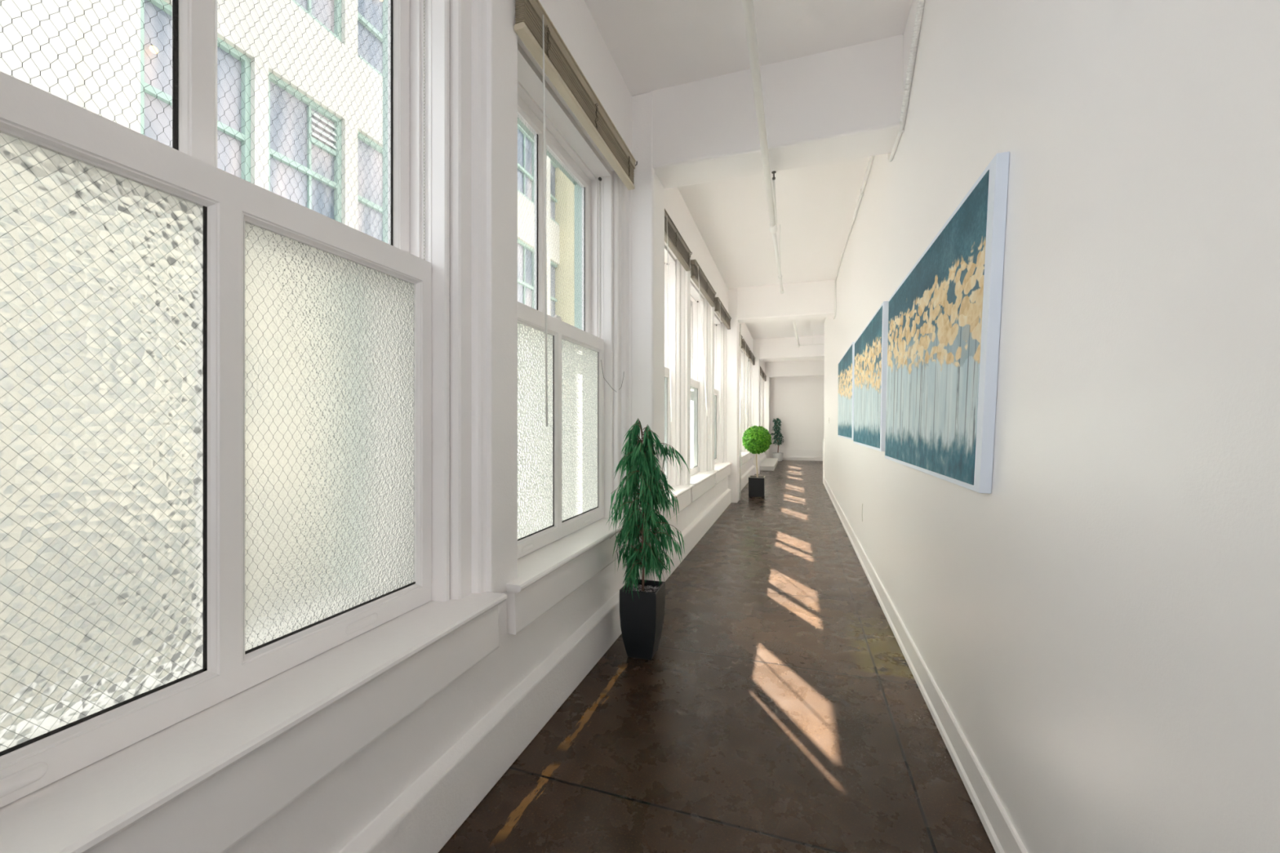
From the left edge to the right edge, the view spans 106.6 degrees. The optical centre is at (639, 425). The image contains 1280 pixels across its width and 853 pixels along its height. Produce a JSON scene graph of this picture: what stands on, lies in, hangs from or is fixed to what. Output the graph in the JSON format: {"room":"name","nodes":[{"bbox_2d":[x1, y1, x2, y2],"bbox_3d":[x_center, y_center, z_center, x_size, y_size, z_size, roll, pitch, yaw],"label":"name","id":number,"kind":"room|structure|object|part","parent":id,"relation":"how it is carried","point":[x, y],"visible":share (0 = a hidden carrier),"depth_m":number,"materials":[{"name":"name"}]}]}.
{"room":"building corridor","nodes":[
{"label":"building corridor","id":0,"kind":"room"},
{"bbox_2d":[225,0,769,852],"bbox_3d":[1.407,-0.550,8.536,0.565,4.000,24.300,0,0,18],"label":"wall","id":1,"kind":"structure","parent":0,"point":[412,788],"depth_m":2.11,"materials":[{"name":"white paint"}]},
{"bbox_2d":[0,0,506,852],"bbox_3d":[-1.059,-0.527,1.249,0.530,2.885,1.675,0,0,18],"label":"window","id":2,"kind":"structure","parent":1,"relation":"in","point":[242,424],"depth_m":1.18,"materials":[{"name":"white painted wood"},{"name":"clear glass"},{"name":"hammered glass"}]},
{"bbox_3d":[-1.170,0.034,0.897,0.006,1.161,0.614,0,0,18],"label":"glass pane","id":3,"kind":"part","parent":2,"relation":"part of","materials":[{"name":"white glass"}]},
{"bbox_3d":[-1.021,0.712,1.236,0.450,0.033,1.675,0,0,18],"label":"sill","id":4,"kind":"part","parent":2,"relation":"part of","materials":[{"name":"white"}]},
{"bbox_3d":[-1.165,-1.215,1.255,0.045,1.270,1.410,0,0,18],"label":"sash","id":5,"kind":"part","parent":2,"relation":"part of","materials":[{"name":"white wood"}]},
{"bbox_3d":[-0.958,0.034,1.546,0.006,1.161,0.614,0,0,18],"label":"glass pane","id":6,"kind":"part","parent":2,"relation":"part of","materials":[{"name":"white glass"}]},
{"bbox_3d":[-1.234,-0.603,1.277,0.085,2.595,1.510,0,0,18],"label":"frame","id":7,"kind":"part","parent":2,"relation":"part of","materials":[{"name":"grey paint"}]},
{"bbox_3d":[-0.854,-1.235,1.886,0.009,1.216,0.009,0,0,-27],"label":"sash chain","id":8,"kind":"part","parent":2,"relation":"part of","materials":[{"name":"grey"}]},
{"bbox_3d":[-0.842,-0.637,1.974,0.372,2.665,0.158,0,0,18],"label":"casing","id":9,"kind":"part","parent":2,"relation":"part of","materials":[{"name":"white"}]},
{"bbox_2d":[506,35,635,635],"bbox_3d":[-0.505,-0.527,2.941,0.530,2.885,1.675,0,0,18],"label":"window","id":10,"kind":"structure","parent":1,"relation":"in","point":[566,467],"depth_m":3.03,"materials":[{"name":"white painted wood"},{"name":"clear glass"},{"name":"hammered glass"}]},
{"bbox_3d":[-0.616,0.034,2.589,0.006,1.161,0.614,0,0,18],"label":"glass pane","id":11,"kind":"part","parent":10,"relation":"part of","materials":[{"name":"white glass"}]},
{"bbox_3d":[-0.680,-0.603,2.969,0.085,2.595,1.510,0,0,18],"label":"frame","id":12,"kind":"part","parent":10,"relation":"part of","materials":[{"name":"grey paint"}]},
{"bbox_3d":[-0.611,-1.215,2.946,0.045,1.270,1.410,0,0,18],"label":"sash","id":13,"kind":"part","parent":10,"relation":"part of","materials":[{"name":"white"}]},
{"bbox_3d":[-0.509,0.026,2.913,0.045,1.332,1.410,0,0,18],"label":"sash","id":14,"kind":"part","parent":10,"relation":"part of","materials":[{"name":"white"}]},
{"bbox_3d":[-0.467,0.712,2.928,0.450,0.033,1.675,0,0,18],"label":"sill","id":15,"kind":"part","parent":10,"relation":"part of","materials":[{"name":"white"}]},
{"bbox_3d":[-0.540,-1.911,2.923,0.355,0.118,1.410,0,0,18],"label":"head casing","id":16,"kind":"part","parent":10,"relation":"part of","materials":[{"name":"white"}]},
{"bbox_2d":[514,0,637,426],"bbox_3d":[-0.290,-0.994,2.866,0.072,1.997,1.568,0,0,18],"label":"blind","id":17,"kind":"object","parent":10,"relation":"attached to","point":[533,25],"visible":1,"depth_m":2.50,"materials":[{"name":"beige fabric"}]},
{"bbox_3d":[-0.445,-1.863,2.309,0.012,0.145,0.032,0,0,18],"label":"ladder cord","id":18,"kind":"part","parent":17,"relation":"part of","materials":[{"name":"grey fabric"}]},
{"bbox_3d":[-0.302,-1.784,2.856,0.053,0.027,1.528,0,0,18],"label":"rail","id":19,"kind":"part","parent":17,"relation":"part of","materials":[{"name":"beige"}]},
{"bbox_3d":[-0.302,-1.950,2.856,0.056,0.051,1.540,0,0,18],"label":"head rail","id":20,"kind":"part","parent":17,"relation":"part of","materials":[{"name":"beige"}]},
{"bbox_3d":[-0.261,-1.864,2.871,0.012,0.146,0.035,0,0,18],"label":"ladder cord","id":21,"kind":"part","parent":17,"relation":"part of","materials":[{"name":"beige fabric"}]},
{"bbox_3d":[-0.077,-1.863,3.431,0.010,0.145,0.030,0,0,18],"label":"ladder cord","id":22,"kind":"part","parent":17,"relation":"part of","materials":[{"name":"beige fabric"}]},
{"bbox_3d":[-0.404,0.034,3.237,0.006,1.161,0.614,0,0,18],"label":"glass pane","id":23,"kind":"part","parent":10,"relation":"part of","materials":[{"name":"white glass"}]},
{"bbox_3d":[-0.300,-1.235,3.578,0.009,1.216,0.009,0,0,-27],"label":"sash chain","id":24,"kind":"part","parent":10,"relation":"part of","materials":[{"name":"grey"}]},
{"bbox_3d":[-0.288,-0.637,3.666,0.372,2.665,0.158,0,0,18],"label":"casing","id":25,"kind":"part","parent":10,"relation":"part of","materials":[{"name":"white wood"}]},
{"bbox_2d":[600,360,624,391],"bbox_3d":[-0.203,-0.364,3.568,0.222,0.232,0.022,0,0,-39],"label":"loose wire","id":26,"kind":"object","parent":10,"relation":"attached to","point":[601,360],"visible":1,"depth_m":3.54,"materials":[{"name":"grey metal"}]},
{"bbox_2d":[664,241,693,521],"bbox_3d":[0.114,-0.527,4.832,0.530,2.885,1.675,0,0,18],"label":"window","id":27,"kind":"structure","parent":1,"relation":"in","point":[675,430],"depth_m":5.48,"materials":[{"name":"white paint"},{"name":"clear glass"},{"name":"frosted glass"}]},
{"bbox_3d":[0.215,0.034,5.129,0.006,1.161,0.614,0,0,18],"label":"glass pane","id":28,"kind":"part","parent":27,"relation":"part of","materials":[{"name":"clear glass"}]},
{"bbox_3d":[0.110,0.026,4.804,0.045,1.332,1.410,0,0,18],"label":"sash","id":29,"kind":"part","parent":27,"relation":"part of","materials":[{"name":"white"}]},
{"bbox_3d":[0.319,-1.235,5.469,0.009,1.216,0.009,0,0,-27],"label":"sash chain","id":30,"kind":"part","parent":27,"relation":"part of","materials":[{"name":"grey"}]},
{"bbox_3d":[0.079,-1.911,4.814,0.355,0.118,1.410,0,0,18],"label":"head casing","id":31,"kind":"part","parent":27,"relation":"part of","materials":[{"name":"white"}]},
{"bbox_3d":[0.331,-0.637,5.557,0.372,2.665,0.158,0,0,18],"label":"casing","id":32,"kind":"part","parent":27,"relation":"part of","materials":[{"name":"white wood"}]},
{"bbox_2d":[664,208,692,422],"bbox_3d":[0.335,-1.012,4.774,0.072,1.962,1.533,0,0,18],"label":"blind","id":33,"kind":"object","parent":27,"relation":"attached to","point":[673,239],"visible":0.7,"depth_m":4.73,"materials":[{"name":"brown"}]},
{"bbox_3d":[0.323,-1.950,4.763,0.056,0.051,1.505,0,0,18],"label":"head rail","id":34,"kind":"part","parent":33,"relation":"part of","materials":[{"name":"brown"}]},
{"bbox_3d":[0.322,-1.784,4.764,0.053,0.027,1.493,0,0,18],"label":"rail","id":35,"kind":"part","parent":33,"relation":"part of","materials":[{"name":"brown"}]},
{"bbox_3d":[0.151,0.712,4.819,0.450,0.033,1.675,0,0,18],"label":"sill","id":36,"kind":"part","parent":27,"relation":"part of","materials":[{"name":"white"}]},
{"bbox_2d":[688,266,717,502],"bbox_3d":[0.658,-0.527,6.495,0.530,2.885,1.675,0,0,18],"label":"window","id":37,"kind":"structure","parent":1,"relation":"in","point":[703,479],"depth_m":7.13,"materials":[{"name":"white paint"},{"name":"clear glass"},{"name":"frosted glass"}]},
{"bbox_3d":[0.552,-1.215,6.501,0.045,1.270,1.410,0,0,18],"label":"sash","id":38,"kind":"part","parent":37,"relation":"part of","materials":[{"name":"white wood"}]},
{"bbox_3d":[0.759,0.034,6.792,0.006,1.161,0.614,0,0,18],"label":"glass pane","id":39,"kind":"part","parent":37,"relation":"part of","materials":[{"name":"clear glass"}]},
{"bbox_3d":[0.654,0.026,6.467,0.045,1.332,1.410,0,0,18],"label":"sash","id":40,"kind":"part","parent":37,"relation":"part of","materials":[{"name":"white"}]},
{"bbox_3d":[0.863,-1.235,7.132,0.009,1.216,0.009,0,0,-27],"label":"sash chain","id":41,"kind":"part","parent":37,"relation":"part of","materials":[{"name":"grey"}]},
{"bbox_3d":[0.623,-1.911,6.478,0.355,0.118,1.410,0,0,18],"label":"head casing","id":42,"kind":"part","parent":37,"relation":"part of","materials":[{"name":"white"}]},
{"bbox_3d":[0.875,-0.637,7.220,0.372,2.665,0.158,0,0,18],"label":"casing","id":43,"kind":"part","parent":37,"relation":"part of","materials":[{"name":"white"}]},
{"bbox_2d":[690,259,715,415],"bbox_3d":[0.879,-1.057,6.437,0.072,1.872,1.533,0,0,18],"label":"blind","id":44,"kind":"object","parent":37,"relation":"attached to","point":[699,277],"visible":1,"depth_m":6.18,"materials":[{"name":"brown"}]},
{"bbox_3d":[0.867,-1.950,6.427,0.056,0.051,1.505,0,0,18],"label":"head rail","id":45,"kind":"part","parent":44,"relation":"part of","materials":[{"name":"brown"}]},
{"bbox_3d":[0.867,-1.784,6.427,0.053,0.027,1.493,0,0,18],"label":"rail","id":46,"kind":"part","parent":44,"relation":"part of","materials":[{"name":"brown"}]},
{"bbox_3d":[0.696,0.712,6.483,0.450,0.033,1.675,0,0,18],"label":"sill","id":47,"kind":"part","parent":37,"relation":"part of","materials":[{"name":"white"}]},
{"bbox_2d":[713,306,732,484],"bbox_3d":[1.207,-0.527,8.172,0.530,2.885,1.675,0,0,18],"label":"window","id":48,"kind":"structure","parent":1,"relation":"in","point":[722,466],"depth_m":8.81,"materials":[{"name":"white"}]},
{"bbox_3d":[1.308,0.034,8.469,0.006,1.161,0.614,0,0,18],"label":"glass pane","id":49,"kind":"part","parent":48,"relation":"part of","materials":[{"name":"clear glass"}]},
{"bbox_3d":[1.412,-1.235,8.810,0.009,1.216,0.009,0,0,-27],"label":"sash chain","id":50,"kind":"part","parent":48,"relation":"part of","materials":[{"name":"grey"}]},
{"bbox_3d":[1.204,0.026,8.145,0.045,1.332,1.410,0,0,18],"label":"sash","id":51,"kind":"part","parent":48,"relation":"part of","materials":[{"name":"white"}]},
{"bbox_3d":[1.172,-1.911,8.155,0.355,0.118,1.410,0,0,18],"label":"head casing","id":52,"kind":"part","parent":48,"relation":"part of","materials":[{"name":"white wood"}]},
{"bbox_3d":[1.424,-0.637,8.897,0.372,2.665,0.158,0,0,18],"label":"casing","id":53,"kind":"part","parent":48,"relation":"part of","materials":[{"name":"white"}]},
{"bbox_2d":[714,297,731,423],"bbox_3d":[1.428,-1.009,8.115,0.072,1.968,1.533,0,0,18],"label":"blind","id":54,"kind":"object","parent":48,"relation":"attached to","point":[720,309],"visible":0.99,"depth_m":7.63,"materials":[{"name":"brown"}]},
{"bbox_3d":[1.416,-1.950,8.104,0.056,0.051,1.505,0,0,18],"label":"head rail","id":55,"kind":"part","parent":54,"relation":"part of","materials":[{"name":"brown"}]},
{"bbox_3d":[1.415,-1.784,8.104,0.053,0.027,1.493,0,0,18],"label":"rail","id":56,"kind":"part","parent":54,"relation":"part of","materials":[{"name":"brown"}]},
{"bbox_3d":[1.245,0.712,8.160,0.450,0.033,1.675,0,0,18],"label":"sill","id":57,"kind":"part","parent":48,"relation":"part of","materials":[{"name":"white"}]},
{"bbox_2d":[739,324,741,500],"bbox_3d":[1.939,-0.253,9.211,0.024,3.405,0.024,0,0,18],"label":"conduit","id":58,"kind":"object","parent":1,"relation":"attached to","point":[740,324],"visible":1,"depth_m":9.20,"materials":[{"name":"white metal"}]},
{"bbox_2d":[741,348,750,465],"bbox_3d":[2.369,-0.527,11.722,0.530,2.885,1.675,0,0,18],"label":"window","id":59,"kind":"structure","parent":1,"relation":"in","point":[744,453],"depth_m":12.37,"materials":[{"name":"white"}]},
{"bbox_3d":[2.586,-0.637,12.447,0.372,2.665,0.158,0,0,18],"label":"casing","id":60,"kind":"part","parent":59,"relation":"part of","materials":[{"name":"white"}]},
{"bbox_2d":[741,338,750,424],"bbox_3d":[2.590,-1.009,11.665,0.072,1.968,1.533,0,0,18],"label":"blind","id":61,"kind":"object","parent":59,"relation":"attached to","point":[744,347],"visible":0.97,"depth_m":11.31,"materials":[{"name":"brown"}]},
{"bbox_3d":[2.577,-1.784,11.654,0.053,0.027,1.493,0,0,18],"label":"rail","id":62,"kind":"part","parent":61,"relation":"part of","materials":[{"name":"brown"}]},
{"bbox_3d":[2.407,0.712,11.710,0.450,0.033,1.675,0,0,18],"label":"sill","id":63,"kind":"part","parent":59,"relation":"part of","materials":[{"name":"white"}]},
{"bbox_2d":[747,356,755,459],"bbox_3d":[2.917,-0.527,13.400,0.530,2.885,1.675,0,0,18],"label":"window","id":64,"kind":"structure","parent":1,"relation":"in","point":[749,363],"depth_m":14.05,"materials":[{"name":"white"}]},
{"bbox_3d":[3.135,-0.637,14.125,0.372,2.665,0.158,0,0,18],"label":"casing","id":65,"kind":"part","parent":64,"relation":"part of","materials":[{"name":"white"}]},
{"bbox_2d":[748,350,755,424],"bbox_3d":[3.139,-1.009,13.342,0.072,1.968,1.533,0,0,18],"label":"blind","id":66,"kind":"object","parent":64,"relation":"attached to","point":[751,357],"visible":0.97,"depth_m":12.99,"materials":[{"name":"brown"}]},
{"bbox_2d":[760,375,760,426],"bbox_3d":[4.079,-0.527,16.949,0.530,2.885,1.675,0,0,18],"label":"window","id":67,"kind":"structure","parent":1,"relation":"in","point":[760,375],"depth_m":17.67,"materials":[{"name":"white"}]},
{"bbox_2d":[760,366,763,377],"bbox_3d":[4.300,-1.009,16.892,0.072,1.968,1.533,0,0,18],"label":"blind","id":68,"kind":"object","parent":1,"relation":"attached to","point":[761,369],"visible":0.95,"depth_m":16.84,"materials":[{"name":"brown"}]},
{"bbox_2d":[762,378,764,426],"bbox_3d":[4.628,-0.527,18.627,0.530,2.885,1.675,0,0,18],"label":"window","id":69,"kind":"structure","parent":1,"relation":"in","point":[762,379],"depth_m":19.29,"materials":[{"name":"white"}]},
{"bbox_2d":[762,372,766,381],"bbox_3d":[4.849,-1.009,18.569,0.072,1.968,1.533,0,0,18],"label":"blind","id":70,"kind":"object","parent":1,"relation":"attached to","point":[764,377],"visible":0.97,"depth_m":18.36,"materials":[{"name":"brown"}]},
{"bbox_2d":[438,460,995,852],"bbox_3d":[3.831,1.550,7.848,5.600,0.200,24.500,0,0,18],"label":"floor","id":71,"kind":"structure","parent":0,"point":[778,707],"depth_m":2.27,"materials":[{"name":"brown concrete"}]},
{"bbox_2d":[606,417,690,660],"bbox_3d":[0.054,0.702,3.011,0.522,1.496,0.446,0,0,0],"label":"potted plant","id":72,"kind":"object","parent":71,"relation":"on","point":[642,602],"visible":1,"depth_m":2.96,"materials":[{"name":"green plant"}]},
{"bbox_2d":[742,425,772,497],"bbox_3d":[2.402,0.724,9.792,0.610,1.448,0.625,0,0,18],"label":"potted topiary","id":73,"kind":"object","parent":71,"relation":"on","point":[756,439],"visible":1,"depth_m":9.65,"materials":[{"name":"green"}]},
{"bbox_2d":[748,475,764,497],"bbox_3d":[2.402,1.258,9.799,0.310,0.385,0.310,0,0,18],"label":"pot","id":74,"kind":"object","parent":73,"relation":"attached to","point":[756,483],"depth_m":9.66,"materials":[{"name":"black plastic"}]},
{"bbox_3d":[2.402,0.306,9.792,0.610,0.616,0.625,0,0,18],"label":"crown","id":75,"kind":"part","parent":73,"relation":"part of","materials":[{"name":"green plant"}]},
{"bbox_2d":[760,457,777,471],"bbox_3d":[4.610,1.377,16.981,0.484,0.145,3.875,0,0,18],"label":"platform","id":76,"kind":"object","parent":71,"relation":"on","point":[768,464],"visible":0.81,"depth_m":16.00,"materials":[{"name":"white"}]},
{"bbox_2d":[770,417,783,461],"bbox_3d":[5.604,0.576,19.391,0.564,1.749,0.507,0,0,3],"label":"potted ficus","id":77,"kind":"object","parent":71,"relation":"on","point":[779,455],"visible":1,"depth_m":19.31,"materials":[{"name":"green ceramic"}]},
{"bbox_2d":[772,452,782,461],"bbox_3d":[5.602,1.285,19.368,0.430,0.330,0.430,0,0,18],"label":"round pot","id":78,"kind":"object","parent":77,"relation":"attached to","point":[779,455],"depth_m":19.21,"materials":[{"name":"white ceramic"}]},
{"bbox_2d":[584,0,912,377],"bbox_3d":[3.831,-2.355,7.848,5.600,0.790,24.500,0,0,18],"label":"ceiling","id":79,"kind":"structure","parent":0,"point":[832,71],"depth_m":3.44,"materials":[{"name":"white paint"}]},
{"bbox_2d":[742,0,784,293],"bbox_3d":[0.353,-2.199,1.697,0.091,0.693,10.625,0,0,18],"label":"pipe","id":80,"kind":"object","parent":79,"relation":"hanging from","point":[748,5],"visible":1,"depth_m":2.88,"materials":[{"name":"white metal"}]},
{"bbox_3d":[1.778,-2.226,6.047,0.020,0.637,0.020,0,0,-4],"label":"hanger rod","id":81,"kind":"part","parent":80,"relation":"part of","materials":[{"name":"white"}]},
{"bbox_2d":[792,320,824,347],"bbox_3d":[5.011,-2.328,10.439,3.229,0.444,4.242,0,0,18],"label":"pipe","id":82,"kind":"object","parent":79,"relation":"hanging from","point":[798,345],"visible":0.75,"depth_m":11.80,"materials":[{"name":"white metal"}]},
{"bbox_2d":[769,376,824,458],"bbox_3d":[7.610,-0.550,19.395,5.600,4.000,0.200,0,0,18],"label":"wall","id":83,"kind":"structure","parent":0,"point":[798,402],"depth_m":19.63,"materials":[{"name":"white paint"}]},
{"bbox_2d":[769,449,822,461],"bbox_3d":[7.837,1.240,19.189,5.040,0.420,0.050,0,0,18],"label":"baseboard","id":84,"kind":"structure","parent":83,"relation":"attached to","point":[817,455],"depth_m":19.61,"materials":[{"name":"white"}]},
{"bbox_2d":[824,0,1279,852],"bbox_3d":[3.627,-0.550,3.585,3.335,4.000,16.270,0,0,18],"label":"wall","id":85,"kind":"structure","parent":0,"point":[1100,626],"depth_m":1.08,"materials":[{"name":"white paint"}]},
{"bbox_2d":[822,439,824,483],"bbox_3d":[4.636,0.900,11.819,0.190,1.100,0.050,0,0,18],"label":"guard","id":86,"kind":"object","parent":85,"relation":"attached to","point":[823,439],"visible":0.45,"depth_m":11.82,"materials":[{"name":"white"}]},
{"bbox_2d":[838,342,854,439],"bbox_3d":[2.810,-0.398,6.514,0.039,1.145,2.050,0,0,18],"label":"painting","id":87,"kind":"object","parent":85,"relation":"attached to","point":[846,364],"visible":0.8,"depth_m":6.15,"materials":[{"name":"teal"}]},
{"bbox_2d":[853,301,888,451],"bbox_3d":[2.162,-0.365,4.535,0.039,1.140,1.985,0,0,18],"label":"painting","id":88,"kind":"object","parent":85,"relation":"attached to","point":[871,345],"visible":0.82,"depth_m":4.16,"materials":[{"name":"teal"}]},
{"bbox_2d":[823,0,924,324],"bbox_3d":[2.492,-2.220,5.535,0.037,0.636,13.070,0,0,18],"label":"conduit","id":89,"kind":"object","parent":85,"relation":"attached to","point":[920,6],"visible":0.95,"depth_m":2.96,"materials":[{"name":"white metal"}]},
{"bbox_2d":[823,477,1027,852],"bbox_3d":[2.031,1.370,4.107,0.024,0.160,16.270,0,0,18],"label":"baseboard","id":90,"kind":"structure","parent":85,"relation":"attached to","point":[1000,830],"depth_m":2.13,"materials":[{"name":"white"}]},
{"bbox_2d":[884,151,1009,493],"bbox_3d":[1.513,-0.325,2.552,0.039,1.140,2.082,0,0,18],"label":"painting","id":91,"kind":"object","parent":85,"relation":"attached to","point":[944,315],"visible":1,"depth_m":1.99,"materials":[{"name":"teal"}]},
{"label":"outside","id":92,"kind":"structure","parent":0,"visible":0},
{"bbox_3d":[-3.370,5.550,14.781,12.400,0.200,54.000,0,0,18],"label":"ground","id":93,"kind":"structure","parent":92,"visible":0},
{"bbox_2d":[0,0,382,240],"bbox_3d":[-10.534,-3.125,9.576,8.220,17.150,7.850,0,0,18],"label":"building","id":94,"kind":"structure","parent":93,"relation":"on","point":[10,57],"depth_m":8.38,"materials":[{"name":"grey paint"}]},
{"bbox_2d":[149,43,158,53],"bbox_3d":[-7.249,-5.628,7.107,0.097,0.155,0.097,0,0,-27],"label":"pendant lamp","id":95,"kind":"object","parent":94,"relation":"hanging from","point":[151,48],"visible":0.97,"depth_m":7.09,"materials":[{"name":"grey metal"}]},
{"bbox_3d":[-7.178,-5.205,7.678,0.020,2.270,1.350,0,0,18],"label":"pane","id":96,"kind":"part","parent":94,"relation":"part of","materials":[{"name":"clear glass"}]},
{"bbox_3d":[-6.630,-5.205,9.351,0.020,2.270,1.350,0,0,18],"label":"pane","id":97,"kind":"part","parent":94,"relation":"part of","materials":[{"name":"clear glass"}]},
{"bbox_3d":[-6.630,-9.205,9.351,0.020,2.270,1.350,0,0,18],"label":"pane","id":98,"kind":"part","parent":94,"relation":"part of","materials":[{"name":"clear glass"}]},
{"bbox_3d":[-6.060,-9.205,11.095,0.020,2.270,1.350,0,0,18],"label":"pane","id":99,"kind":"part","parent":94,"relation":"part of","materials":[{"name":"clear glass"}]},
{"bbox_3d":[-6.060,-5.205,11.095,0.020,2.270,1.350,0,0,18],"label":"pane","id":100,"kind":"part","parent":94,"relation":"part of","materials":[{"name":"clear glass"}]},
{"bbox_2d":[517,123,574,326],"bbox_3d":[-7.298,-8.550,17.887,9.200,28.000,9.940,0,0,18],"label":"building","id":101,"kind":"structure","parent":93,"relation":"on","point":[522,260],"depth_m":18.27,"materials":[{"name":"grey paint"}]},
{"bbox_3d":[-4.182,-9.205,16.831,0.020,2.270,1.350,0,0,18],"label":"pane","id":102,"kind":"part","parent":101,"relation":"part of","materials":[{"name":"clear glass"}]},
{"bbox_3d":[-4.182,-5.205,16.831,0.020,2.270,1.350,0,0,18],"label":"pane","id":103,"kind":"part","parent":101,"relation":"part of","materials":[{"name":"clear glass"}]},
{"bbox_3d":[-3.414,-9.205,19.178,0.020,2.270,1.350,0,0,18],"label":"pane","id":104,"kind":"part","parent":101,"relation":"part of","materials":[{"name":"clear glass"}]},
{"bbox_3d":[-3.414,-5.205,19.178,0.020,2.270,1.350,0,0,18],"label":"pane","id":105,"kind":"part","parent":101,"relation":"part of","materials":[{"name":"clear glass"}]}
]}

